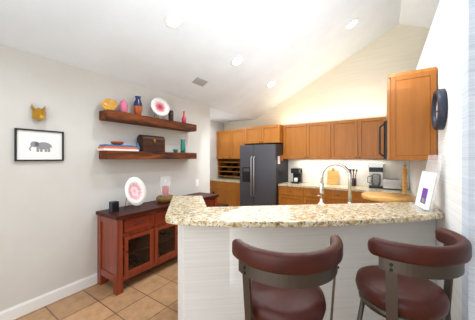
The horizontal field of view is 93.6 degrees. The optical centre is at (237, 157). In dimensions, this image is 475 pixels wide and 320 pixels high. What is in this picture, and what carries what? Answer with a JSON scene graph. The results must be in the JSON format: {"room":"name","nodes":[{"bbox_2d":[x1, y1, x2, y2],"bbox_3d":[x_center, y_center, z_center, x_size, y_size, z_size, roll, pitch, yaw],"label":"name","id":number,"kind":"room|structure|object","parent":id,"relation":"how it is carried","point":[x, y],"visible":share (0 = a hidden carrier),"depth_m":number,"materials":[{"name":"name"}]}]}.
{"room":"kitchen","nodes":[
{"label":"kitchen","id":0,"kind":"room"},
{"bbox_2d":[14,256,177,319],"bbox_3d":[0.225,1.530,2.034,6.110,0.100,6.880,0,0,34],"label":"floor","id":1,"kind":"structure","parent":0,"point":[151,293],"depth_m":2.30,"materials":[{"name":"tile"}]},
{"bbox_2d":[96,192,218,295],"bbox_3d":[-0.989,1.052,3.221,0.452,0.855,1.756,0,0,34],"label":"sideboard","id":2,"kind":"object","parent":1,"relation":"on","point":[134,240],"visible":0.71,"depth_m":2.62,"materials":[{"name":"brown wood"}]},
{"bbox_2d":[109,201,118,212],"bbox_3d":[-1.430,0.564,2.584,0.073,0.120,0.080,0,0,34],"label":"box","id":3,"kind":"object","parent":2,"relation":"on","point":[113,206],"visible":1,"depth_m":2.56,"materials":[{"name":"black"}]},
{"bbox_2d":[125,177,145,207],"bbox_3d":[-1.281,0.429,2.772,0.218,0.386,0.341,0,0,34],"label":"plate","id":4,"kind":"object","parent":2,"relation":"on","point":[135,190],"visible":1,"depth_m":2.76,"materials":[{"name":"white ceramic"}]},
{"bbox_2d":[156,176,173,202],"bbox_3d":[-1.030,0.444,3.191,0.255,0.360,0.256,0,0,34],"label":"candle","id":5,"kind":"object","parent":2,"relation":"on","point":[165,196],"visible":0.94,"depth_m":3.12,"materials":[{"name":"pink wax"}]},
{"bbox_2d":[211,191,227,206],"bbox_3d":[-0.490,1.120,4.785,0.420,0.720,0.420,0,0,34],"label":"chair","id":6,"kind":"object","parent":1,"relation":"on","point":[221,204],"visible":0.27,"depth_m":4.82,"materials":[{"name":"brown wood"}]},
{"bbox_2d":[210,178,239,206],"bbox_3d":[-0.148,1.020,5.875,0.992,0.920,0.635,0,0,34],"label":"base cabinet","id":7,"kind":"object","parent":1,"relation":"on","point":[227,190],"visible":0.48,"depth_m":5.61,"materials":[{"name":"brown wood"}]},
{"bbox_2d":[240,144,287,205],"bbox_3d":[0.618,0.580,5.251,0.904,1.760,0.800,0,0,34],"label":"fridge","id":8,"kind":"object","parent":1,"relation":"on","point":[263,171],"visible":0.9,"depth_m":4.95,"materials":[{"name":"grey metal"}]},
{"bbox_2d":[178,228,385,319],"bbox_3d":[0.490,0.965,2.027,2.154,1.030,1.567,0,0,34],"label":"half wall","id":9,"kind":"structure","parent":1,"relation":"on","point":[210,282],"depth_m":1.71,"materials":[{"name":"painted drywall"},{"name":"granite"}]},
{"bbox_2d":[165,196,443,283],"bbox_3d":[0.400,0.430,2.002,2.276,0.040,1.760,0,0,34],"label":"countertop","id":10,"kind":"structure","parent":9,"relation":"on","point":[282,228],"depth_m":1.77,"materials":[{"name":"beige stone"}]},
{"bbox_2d":[320,163,351,203],"bbox_3d":[1.021,0.303,2.316,0.322,0.511,0.156,0,0,34],"label":"faucet","id":11,"kind":"object","parent":10,"relation":"on","point":[349,180],"visible":0.79,"depth_m":2.29,"materials":[{"name":"silver metal"}]},
{"bbox_2d":[361,192,413,202],"bbox_3d":[1.562,0.473,2.339,0.460,0.172,0.460,0,0,34],"label":"board","id":12,"kind":"object","parent":10,"relation":"on","point":[386,197],"visible":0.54,"depth_m":2.24,"materials":[{"name":"brown wood"}]},
{"bbox_2d":[409,155,443,213],"bbox_3d":[1.493,0.192,1.773,0.139,0.434,0.250,0,0,21],"label":"stand","id":13,"kind":"object","parent":10,"relation":"on","point":[427,185],"visible":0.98,"depth_m":1.73,"materials":[{"name":"white plastic"}]},
{"bbox_2d":[402,164,407,194],"bbox_3d":[2.404,0.324,3.206,0.078,0.471,0.076,0,0,34],"label":"pepper mill","id":14,"kind":"object","parent":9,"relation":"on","point":[404,179],"visible":0.85,"depth_m":3.18,"materials":[{"name":"brown wood"}]},
{"bbox_2d":[232,235,342,319],"bbox_3d":[0.245,0.938,1.161,0.557,1.088,0.531,0,0,-7],"label":"stool","id":15,"kind":"object","parent":1,"relation":"on","point":[281,285],"visible":1,"depth_m":0.99,"materials":[{"name":"red leather"}]},
{"bbox_2d":[278,181,309,204],"bbox_3d":[1.278,1.020,4.931,0.538,0.920,0.634,0,0,34],"label":"base cabinet","id":16,"kind":"object","parent":1,"relation":"on","point":[289,193],"depth_m":4.71,"materials":[{"name":"brown wood"}]},
{"bbox_2d":[291,168,301,183],"bbox_3d":[1.329,0.394,5.009,0.180,0.330,0.260,0,0,34],"label":"coffee maker","id":17,"kind":"object","parent":16,"relation":"on","point":[297,175],"visible":1,"depth_m":4.95,"materials":[{"name":"black plastic"}]},
{"bbox_2d":[302,183,329,204],"bbox_3d":[1.688,1.020,4.659,0.445,0.920,0.634,0,0,34],"label":"base cabinet","id":18,"kind":"object","parent":1,"relation":"on","point":[302,193],"depth_m":4.45,"materials":[{"name":"brown wood"}]},
{"bbox_2d":[327,168,338,184],"bbox_3d":[2.025,0.383,4.734,0.220,0.351,0.092,0,0,34],"label":"cutting board","id":19,"kind":"object","parent":18,"relation":"on","point":[332,175],"visible":1,"depth_m":4.72,"materials":[{"name":"brown wood"}]},
{"bbox_2d":[326,185,353,203],"bbox_3d":[2.049,1.020,4.420,0.422,0.920,0.634,0,0,34],"label":"base cabinet","id":20,"kind":"object","parent":1,"relation":"on","point":[335,194],"depth_m":4.20,"materials":[{"name":"brown wood"}]},
{"bbox_2d":[349,169,357,185],"bbox_3d":[2.326,0.389,4.468,0.144,0.340,0.145,0,0,34],"label":"utensil crock","id":21,"kind":"object","parent":20,"relation":"on","point":[353,180],"visible":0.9,"depth_m":4.42,"materials":[{"name":"black"}]},
{"bbox_2d":[352,185,381,202],"bbox_3d":[2.408,1.020,4.182,0.439,0.920,0.634,0,0,34],"label":"base cabinet","id":22,"kind":"object","parent":1,"relation":"on","point":[357,191],"depth_m":3.99,"materials":[{"name":"brown wood"}]},
{"bbox_2d":[367,163,382,188],"bbox_3d":[2.607,0.324,4.217,0.251,0.470,0.260,0,0,34],"label":"drip coffee maker","id":23,"kind":"object","parent":22,"relation":"on","point":[375,176],"visible":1,"depth_m":4.17,"materials":[{"name":"silver plastic"}]},
{"bbox_2d":[363,190,415,202],"bbox_3d":[2.306,1.020,3.398,0.635,0.920,0.733,0,0,34],"label":"base cabinet","id":24,"kind":"object","parent":1,"relation":"on","point":[371,201],"visible":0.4,"depth_m":3.26,"materials":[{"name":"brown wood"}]},
{"bbox_2d":[382,189,411,192],"bbox_3d":[2.777,1.020,3.939,0.444,0.920,0.634,0,0,34],"label":"base cabinet","id":25,"kind":"object","parent":1,"relation":"on","point":[408,190],"depth_m":3.84,"materials":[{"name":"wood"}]},
{"bbox_2d":[383,178,401,189],"bbox_3d":[2.763,0.468,3.988,0.270,0.183,0.170,0,0,34],"label":"toaster","id":26,"kind":"object","parent":25,"relation":"on","point":[391,184],"visible":1,"depth_m":3.93,"materials":[{"name":"silver metal"}]},
{"bbox_2d":[355,227,471,319],"bbox_3d":[0.907,0.938,1.231,0.557,1.088,0.531,0,0,-19],"label":"stool","id":27,"kind":"object","parent":1,"relation":"on","point":[396,283],"visible":1,"depth_m":1.07,"materials":[{"name":"red leather"}]},
{"bbox_2d":[0,44,209,311],"bbox_3d":[-1.922,0.225,2.369,0.120,2.510,4.830,0,0,34],"label":"wall","id":28,"kind":"structure","parent":0,"point":[48,227],"depth_m":2.40,"materials":[{"name":"paint"}]},
{"bbox_2d":[30,104,45,120],"bbox_3d":[-1.921,-0.442,2.167,0.100,0.166,0.116,0,0,34],"label":"head sculpture","id":29,"kind":"object","parent":28,"relation":"attached to","point":[38,114],"depth_m":2.15,"materials":[{"name":"gold metal"}]},
{"bbox_2d":[14,128,63,160],"bbox_3d":[-1.944,-0.123,2.203,0.022,0.306,0.374,0,0,34],"label":"picture frame","id":30,"kind":"object","parent":28,"relation":"attached to","point":[36,145],"visible":1,"depth_m":2.19,"materials":[{"name":"black"}]},
{"bbox_2d":[23,135,56,154],"bbox_3d":[-1.943,-0.123,2.203,0.003,0.170,0.250,0,0,33],"label":"print","id":31,"kind":"object","parent":30,"relation":"attached to","point":[32,144],"depth_m":2.20,"materials":[{"name":"white paper"}]},
{"bbox_2d":[0,273,96,319],"bbox_3d":[-1.866,1.423,2.332,0.014,0.115,4.830,0,0,34],"label":"baseboard","id":32,"kind":"structure","parent":28,"relation":"attached to","point":[24,308],"depth_m":2.24,"materials":[{"name":"white wood"}]},
{"bbox_2d":[99,151,196,158],"bbox_3d":[-1.171,-0.035,3.212,0.198,0.100,1.455,0,0,34],"label":"shelf","id":33,"kind":"object","parent":28,"relation":"attached to","point":[134,155],"visible":1,"depth_m":2.93,"materials":[{"name":"brown wood"}]},
{"bbox_2d":[97,141,138,150],"bbox_3d":[-1.468,-0.143,2.758,0.168,0.114,0.427,0,0,34],"label":"books","id":34,"kind":"object","parent":33,"relation":"on","point":[115,146],"visible":0.98,"depth_m":2.67,"materials":[{"name":"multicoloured paper"}]},
{"bbox_2d":[137,135,164,151],"bbox_3d":[-1.210,-0.201,3.141,0.152,0.230,0.362,0,0,34],"label":"chest","id":35,"kind":"object","parent":33,"relation":"on","point":[148,143],"visible":0.94,"depth_m":3.06,"materials":[{"name":"brown wood"}]},
{"bbox_2d":[180,139,185,152],"bbox_3d":[-0.888,-0.194,3.632,0.088,0.216,0.088,0,0,34],"label":"vase","id":36,"kind":"object","parent":33,"relation":"on","point":[182,148],"visible":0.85,"depth_m":3.60,"materials":[{"name":"teal ceramic"}]},
{"bbox_2d":[99,109,196,131],"bbox_3d":[-1.171,-0.505,3.212,0.198,0.110,1.455,0,0,34],"label":"shelf","id":37,"kind":"object","parent":28,"relation":"attached to","point":[122,117],"visible":1,"depth_m":2.96,"materials":[{"name":"brown wood"}]},
{"bbox_2d":[101,99,116,109],"bbox_3d":[-1.525,-0.637,2.647,0.125,0.152,0.152,0,0,34],"label":"dish","id":38,"kind":"object","parent":37,"relation":"on","point":[110,104],"visible":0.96,"depth_m":2.67,"materials":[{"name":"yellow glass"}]},
{"bbox_2d":[119,98,127,112],"bbox_3d":[-1.435,-0.655,2.806,0.101,0.188,0.100,0,0,34],"label":"jar","id":39,"kind":"object","parent":37,"relation":"on","point":[123,106],"visible":0.88,"depth_m":2.77,"materials":[{"name":"pink ceramic"}]},
{"bbox_2d":[133,96,141,114],"bbox_3d":[-1.325,-0.689,2.971,0.110,0.256,0.110,0,0,34],"label":"vase","id":40,"kind":"object","parent":37,"relation":"on","point":[137,106],"visible":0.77,"depth_m":2.93,"materials":[{"name":"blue ceramic"}]},
{"bbox_2d":[151,97,169,117],"bbox_3d":[-1.146,-0.718,3.229,0.188,0.311,0.275,0,0,34],"label":"plate","id":41,"kind":"object","parent":37,"relation":"on","point":[160,106],"visible":0.98,"depth_m":3.21,"materials":[{"name":"white ceramic"}]},
{"bbox_2d":[168,110,173,120],"bbox_3d":[-1.022,-0.643,3.429,0.080,0.165,0.080,0,0,34],"label":"vase","id":42,"kind":"object","parent":37,"relation":"on","point":[171,115],"visible":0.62,"depth_m":3.40,"materials":[{"name":"black"}]},
{"bbox_2d":[182,111,185,122],"bbox_3d":[-0.876,-0.662,3.650,0.078,0.201,0.076,0,0,34],"label":"bud vase","id":43,"kind":"object","parent":37,"relation":"on","point":[183,119],"visible":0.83,"depth_m":3.63,"materials":[{"name":"pink glass"}]},
{"bbox_2d":[0,0,400,122],"bbox_3d":[-0.569,-1.803,2.559,4.206,1.606,6.880,0,0,34],"label":"ceiling","id":44,"kind":"structure","parent":0,"point":[290,47],"depth_m":2.92,"materials":[{"name":"paint"}]},
{"bbox_2d":[164,11,183,28],"bbox_3d":[-0.681,-1.478,2.391,0.189,0.095,0.210,0,0,34],"label":"recessed light","id":45,"kind":"object","parent":44,"relation":"in","point":[173,19],"visible":1,"depth_m":2.38,"materials":[{"name":"white"}]},
{"bbox_2d":[192,77,207,86],"bbox_3d":[-0.594,-1.203,3.537,0.120,0.062,0.250,0,0,34],"label":"ceiling vent","id":46,"kind":"object","parent":44,"relation":"in","point":[199,82],"visible":1,"depth_m":3.52,"materials":[{"name":"grey metal"}]},
{"bbox_2d":[231,56,242,65],"bbox_3d":[-0.008,-1.479,3.404,0.189,0.095,0.210,0,0,34],"label":"recessed light","id":47,"kind":"object","parent":44,"relation":"in","point":[236,60],"visible":1,"depth_m":3.39,"materials":[{"name":"white"}]},
{"bbox_2d":[266,80,275,86],"bbox_3d":[0.668,-1.474,4.446,0.189,0.095,0.210,0,0,34],"label":"recessed light","id":48,"kind":"object","parent":44,"relation":"in","point":[271,83],"visible":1,"depth_m":4.43,"materials":[{"name":"white"}]},
{"bbox_2d":[346,18,358,29],"bbox_3d":[1.864,-2.180,3.630,0.189,0.095,0.210,0,0,34],"label":"recessed light","id":49,"kind":"object","parent":44,"relation":"in","point":[352,23],"visible":1,"depth_m":3.62,"materials":[{"name":"white"}]},
{"bbox_2d":[210,120,223,178],"bbox_3d":[-0.940,0.225,5.701,0.120,2.510,1.810,0,0,34],"label":"wall","id":50,"kind":"structure","parent":0,"point":[215,126],"depth_m":6.07,"materials":[{"name":"paint"}]},
{"bbox_2d":[224,24,429,188],"bbox_3d":[2.090,-0.538,4.852,6.110,4.036,0.120,0,0,34],"label":"wall","id":51,"kind":"structure","parent":0,"point":[353,86],"depth_m":4.57,"materials":[{"name":"beige paint"}]},
{"bbox_2d":[217,117,385,158],"bbox_3d":[1.077,-0.361,5.111,3.873,0.762,0.557,0,0,34],"label":"upper cabinet","id":52,"kind":"object","parent":51,"relation":"attached to","point":[352,139],"visible":0.98,"depth_m":4.66,"materials":[{"name":"brown wood"}]},
{"bbox_2d":[218,159,239,176],"bbox_3d":[-0.087,0.262,6.029,0.924,0.480,0.309,0,0,34],"label":"wine rack","id":53,"kind":"object","parent":52,"relation":"attached to","point":[228,167],"visible":0.69,"depth_m":6.15,"materials":[{"name":"brown wood"}]},
{"bbox_2d":[288,159,408,188],"bbox_3d":[2.180,0.290,4.713,2.294,0.537,0.010,0,0,34],"label":"backsplash","id":54,"kind":"structure","parent":51,"relation":"attached to","point":[313,168],"depth_m":4.65,"materials":[{"name":"tile"}]},
{"bbox_2d":[399,0,439,27],"bbox_3d":[1.978,-2.092,0.873,1.904,1.029,6.880,0,0,34],"label":"ceiling","id":55,"kind":"structure","parent":0,"point":[421,13],"depth_m":3.66,"materials":[{"name":"paint"}]},
{"bbox_2d":[409,0,461,319],"bbox_3d":[2.271,0.105,2.652,0.120,2.750,3.350,0,0,34],"label":"wall","id":56,"kind":"structure","parent":0,"point":[442,51],"depth_m":1.56,"materials":[{"name":"paint"}]},
{"bbox_2d":[386,67,436,160],"bbox_3d":[1.634,-0.374,2.121,0.348,0.793,0.380,0,0,34],"label":"upper cabinet","id":57,"kind":"object","parent":56,"relation":"attached to","point":[411,133],"visible":0.92,"depth_m":1.95,"materials":[{"name":"brown wood"}]},
{"bbox_2d":[379,121,386,159],"bbox_3d":[1.915,-0.190,2.618,0.421,0.420,0.750,0,0,34],"label":"microwave","id":58,"kind":"object","parent":57,"relation":"attached to","point":[385,140],"visible":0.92,"depth_m":2.40,"materials":[{"name":"black plastic"}]},
{"bbox_2d":[431,88,447,129],"bbox_3d":[1.544,-0.370,1.712,0.050,0.310,0.310,0,0,34],"label":"wall clock","id":59,"kind":"object","parent":56,"relation":"attached to","point":[439,108],"visible":1,"depth_m":1.62,"materials":[{"name":"black"}]},
{"bbox_2d":[462,0,474,319],"bbox_3d":[1.943,-0.491,0.789,1.630,3.941,0.120,0,0,34],"label":"wall","id":60,"kind":"structure","parent":0,"point":[468,144],"depth_m":1.19,"materials":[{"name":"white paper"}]}
]}

